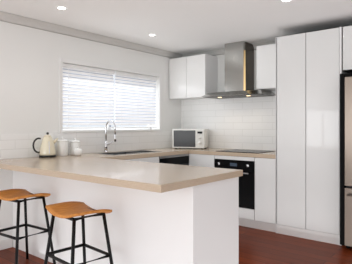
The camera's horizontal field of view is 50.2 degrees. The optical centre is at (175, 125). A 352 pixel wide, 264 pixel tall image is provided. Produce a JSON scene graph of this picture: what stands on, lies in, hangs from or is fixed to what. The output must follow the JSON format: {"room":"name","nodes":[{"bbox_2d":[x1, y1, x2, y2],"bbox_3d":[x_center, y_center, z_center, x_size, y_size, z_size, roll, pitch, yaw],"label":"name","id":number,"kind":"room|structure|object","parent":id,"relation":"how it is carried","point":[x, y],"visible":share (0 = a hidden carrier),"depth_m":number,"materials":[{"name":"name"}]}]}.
{"room":"kitchen","nodes":[
{"label":"kitchen","id":0,"kind":"room"},
{"bbox_2d":[0,21,180,239],"bbox_3d":[-2.526,0.057,2.946,0.220,2.350,8.000,0,0,39],"label":"wall","id":1,"kind":"structure","parent":0,"point":[29,57],"depth_m":4.07,"materials":[{"name":"white paint"}]},
{"bbox_2d":[0,238,12,249],"bbox_3d":[-3.312,1.182,1.794,0.014,0.100,5.221,0,0,39],"label":"baseboard","id":2,"kind":"structure","parent":1,"relation":"attached to","point":[4,243],"depth_m":3.76,"materials":[{"name":"white"}]},
{"bbox_2d":[0,11,181,58],"bbox_3d":[-2.411,-1.079,2.850,0.075,0.075,7.998,0,0,39],"label":"crown molding","id":3,"kind":"structure","parent":1,"relation":"attached to","point":[4,16],"depth_m":4.44,"materials":[{"name":"white paint"}]},
{"bbox_2d":[59,58,161,132],"bbox_3d":[-0.845,-0.345,4.976,0.220,0.850,1.746,0,0,39],"label":"window","id":4,"kind":"structure","parent":1,"relation":"in","point":[61,60],"depth_m":4.68,"materials":[{"name":"white plastic"}]},
{"bbox_2d":[63,63,157,128],"bbox_3d":[-0.814,-0.342,4.951,0.056,0.759,1.644,0,0,39],"label":"window blinds","id":5,"kind":"object","parent":4,"relation":"attached to","point":[88,92],"depth_m":4.84,"materials":[{"name":"white plastic"}]},
{"bbox_2d":[0,0,351,53],"bbox_3d":[0.245,-1.168,0.687,7.370,0.100,8.300,0,0,39],"label":"ceiling","id":6,"kind":"structure","parent":0,"point":[179,26],"depth_m":3.92,"materials":[{"name":"white paint"}]},
{"bbox_2d":[56,6,67,9],"bbox_3d":[-1.082,-1.115,3.562,0.104,0.003,0.104,0,0,39],"label":"recessed light","id":7,"kind":"object","parent":6,"relation":"in","point":[58,7],"visible":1,"depth_m":3.57,"materials":[{"name":"white glass"}]},
{"bbox_2d":[0,225,351,263],"bbox_3d":[0.245,1.282,0.687,7.370,0.100,8.300,0,0,39],"label":"floor","id":8,"kind":"structure","parent":0,"point":[256,246],"depth_m":3.68,"materials":[{"name":"brown wood"}]},
{"bbox_2d":[0,189,55,263],"bbox_3d":[-1.316,0.896,3.211,0.434,0.671,0.393,0,0,35],"label":"stool","id":9,"kind":"object","parent":8,"relation":"on","point":[12,195],"visible":0.98,"depth_m":3.22,"materials":[{"name":"brown wood"}]},
{"bbox_2d":[44,201,112,263],"bbox_3d":[-0.681,0.896,2.629,0.434,0.671,0.393,0,0,44],"label":"stool","id":10,"kind":"object","parent":8,"relation":"on","point":[67,210],"visible":1,"depth_m":2.61,"materials":[{"name":"brown wood"}]},
{"bbox_2d":[0,26,351,263],"bbox_3d":[0.382,0.058,3.570,3.498,2.348,3.353,0,0,39],"label":"kitchen","id":11,"kind":"object","parent":8,"relation":"on","point":[270,161],"visible":1,"depth_m":4.00,"materials":[{"name":"white"}]},
{"bbox_2d":[32,132,57,157],"bbox_3d":[-1.378,0.199,3.983,0.199,0.264,0.199,0,0,14],"label":"kettle","id":12,"kind":"object","parent":11,"relation":"on","point":[47,148],"visible":1,"depth_m":3.93,"materials":[{"name":"beige plastic"}]},
{"bbox_2d":[56,138,67,155],"bbox_3d":[-1.257,0.230,4.154,0.128,0.202,0.128,0,0,39],"label":"canister","id":13,"kind":"object","parent":11,"relation":"on","point":[61,145],"visible":0.95,"depth_m":4.10,"materials":[{"name":"white ceramic"}]},
{"bbox_2d":[70,138,79,154],"bbox_3d":[-1.153,0.237,4.297,0.113,0.187,0.113,0,0,39],"label":"canister","id":14,"kind":"object","parent":11,"relation":"on","point":[74,144],"visible":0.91,"depth_m":4.25,"materials":[{"name":"white ceramic"}]},
{"bbox_2d":[73,147,81,155],"bbox_3d":[-1.085,0.281,4.158,0.100,0.100,0.100,0,0,39],"label":"sugar bowl","id":15,"kind":"object","parent":11,"relation":"on","point":[77,152],"visible":1,"depth_m":4.12,"materials":[{"name":"white ceramic"}]},
{"bbox_2d":[104,120,115,152],"bbox_3d":[-0.780,0.129,4.654,0.212,0.406,0.150,0,0,39],"label":"tap","id":16,"kind":"object","parent":11,"relation":"on","point":[105,142],"depth_m":4.65,"materials":[{"name":"silver metal"}]},
{"bbox_2d":[95,150,160,154],"bbox_3d":[-0.581,0.427,4.650,0.360,0.197,0.800,0,0,39],"label":"sink","id":17,"kind":"object","parent":11,"relation":"in","point":[137,151],"depth_m":4.69,"materials":[{"name":"silver metal"}]},
{"bbox_2d":[159,154,188,164],"bbox_3d":[-0.007,0.754,4.866,0.058,0.751,0.596,0,0,39],"label":"dishwasher","id":18,"kind":"object","parent":11,"relation":"in","point":[180,159],"depth_m":4.86,"materials":[{"name":"black metal"}]},
{"bbox_2d":[172,129,207,148],"bbox_3d":[0.213,0.189,5.506,0.470,0.285,0.335,0,0,15],"label":"microwave","id":19,"kind":"object","parent":11,"relation":"on","point":[181,138],"visible":0.98,"depth_m":5.36,"materials":[{"name":"white plastic"}]},
{"bbox_2d":[214,159,254,208],"bbox_3d":[0.704,0.712,4.652,0.564,0.570,0.069,0,0,39],"label":"oven","id":20,"kind":"object","parent":11,"relation":"in","point":[247,181],"depth_m":4.56,"materials":[{"name":"black glass"}]},
{"bbox_2d":[202,41,275,98],"bbox_3d":[0.820,-0.752,5.055,0.920,0.727,0.498,0,0,39],"label":"hood","id":21,"kind":"object","parent":11,"relation":"attached to","point":[239,56],"depth_m":5.02,"materials":[{"name":"silver metal"}]},
{"bbox_2d":[219,149,272,152],"bbox_3d":[0.910,0.329,4.905,0.600,0.006,0.500,0,0,39],"label":"cooktop","id":22,"kind":"object","parent":11,"relation":"in","point":[231,150],"depth_m":4.80,"materials":[{"name":"black glass"}]},
{"bbox_2d":[340,73,351,247],"bbox_3d":[2.174,0.357,3.732,0.856,1.750,0.781,0,0,39],"label":"fridge","id":23,"kind":"object","parent":8,"relation":"on","point":[345,79],"visible":1,"depth_m":3.70,"materials":[{"name":"grey metal"}]},
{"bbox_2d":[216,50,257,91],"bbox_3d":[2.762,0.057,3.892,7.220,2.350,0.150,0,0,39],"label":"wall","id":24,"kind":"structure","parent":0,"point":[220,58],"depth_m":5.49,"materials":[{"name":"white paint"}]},
{"bbox_2d":[182,40,275,56],"bbox_3d":[2.776,-1.079,3.733,6.998,0.075,0.075,0,0,39],"label":"crown molding","id":25,"kind":"structure","parent":24,"relation":"attached to","point":[221,51],"depth_m":5.52,"materials":[{"name":"white paint"}]}
]}

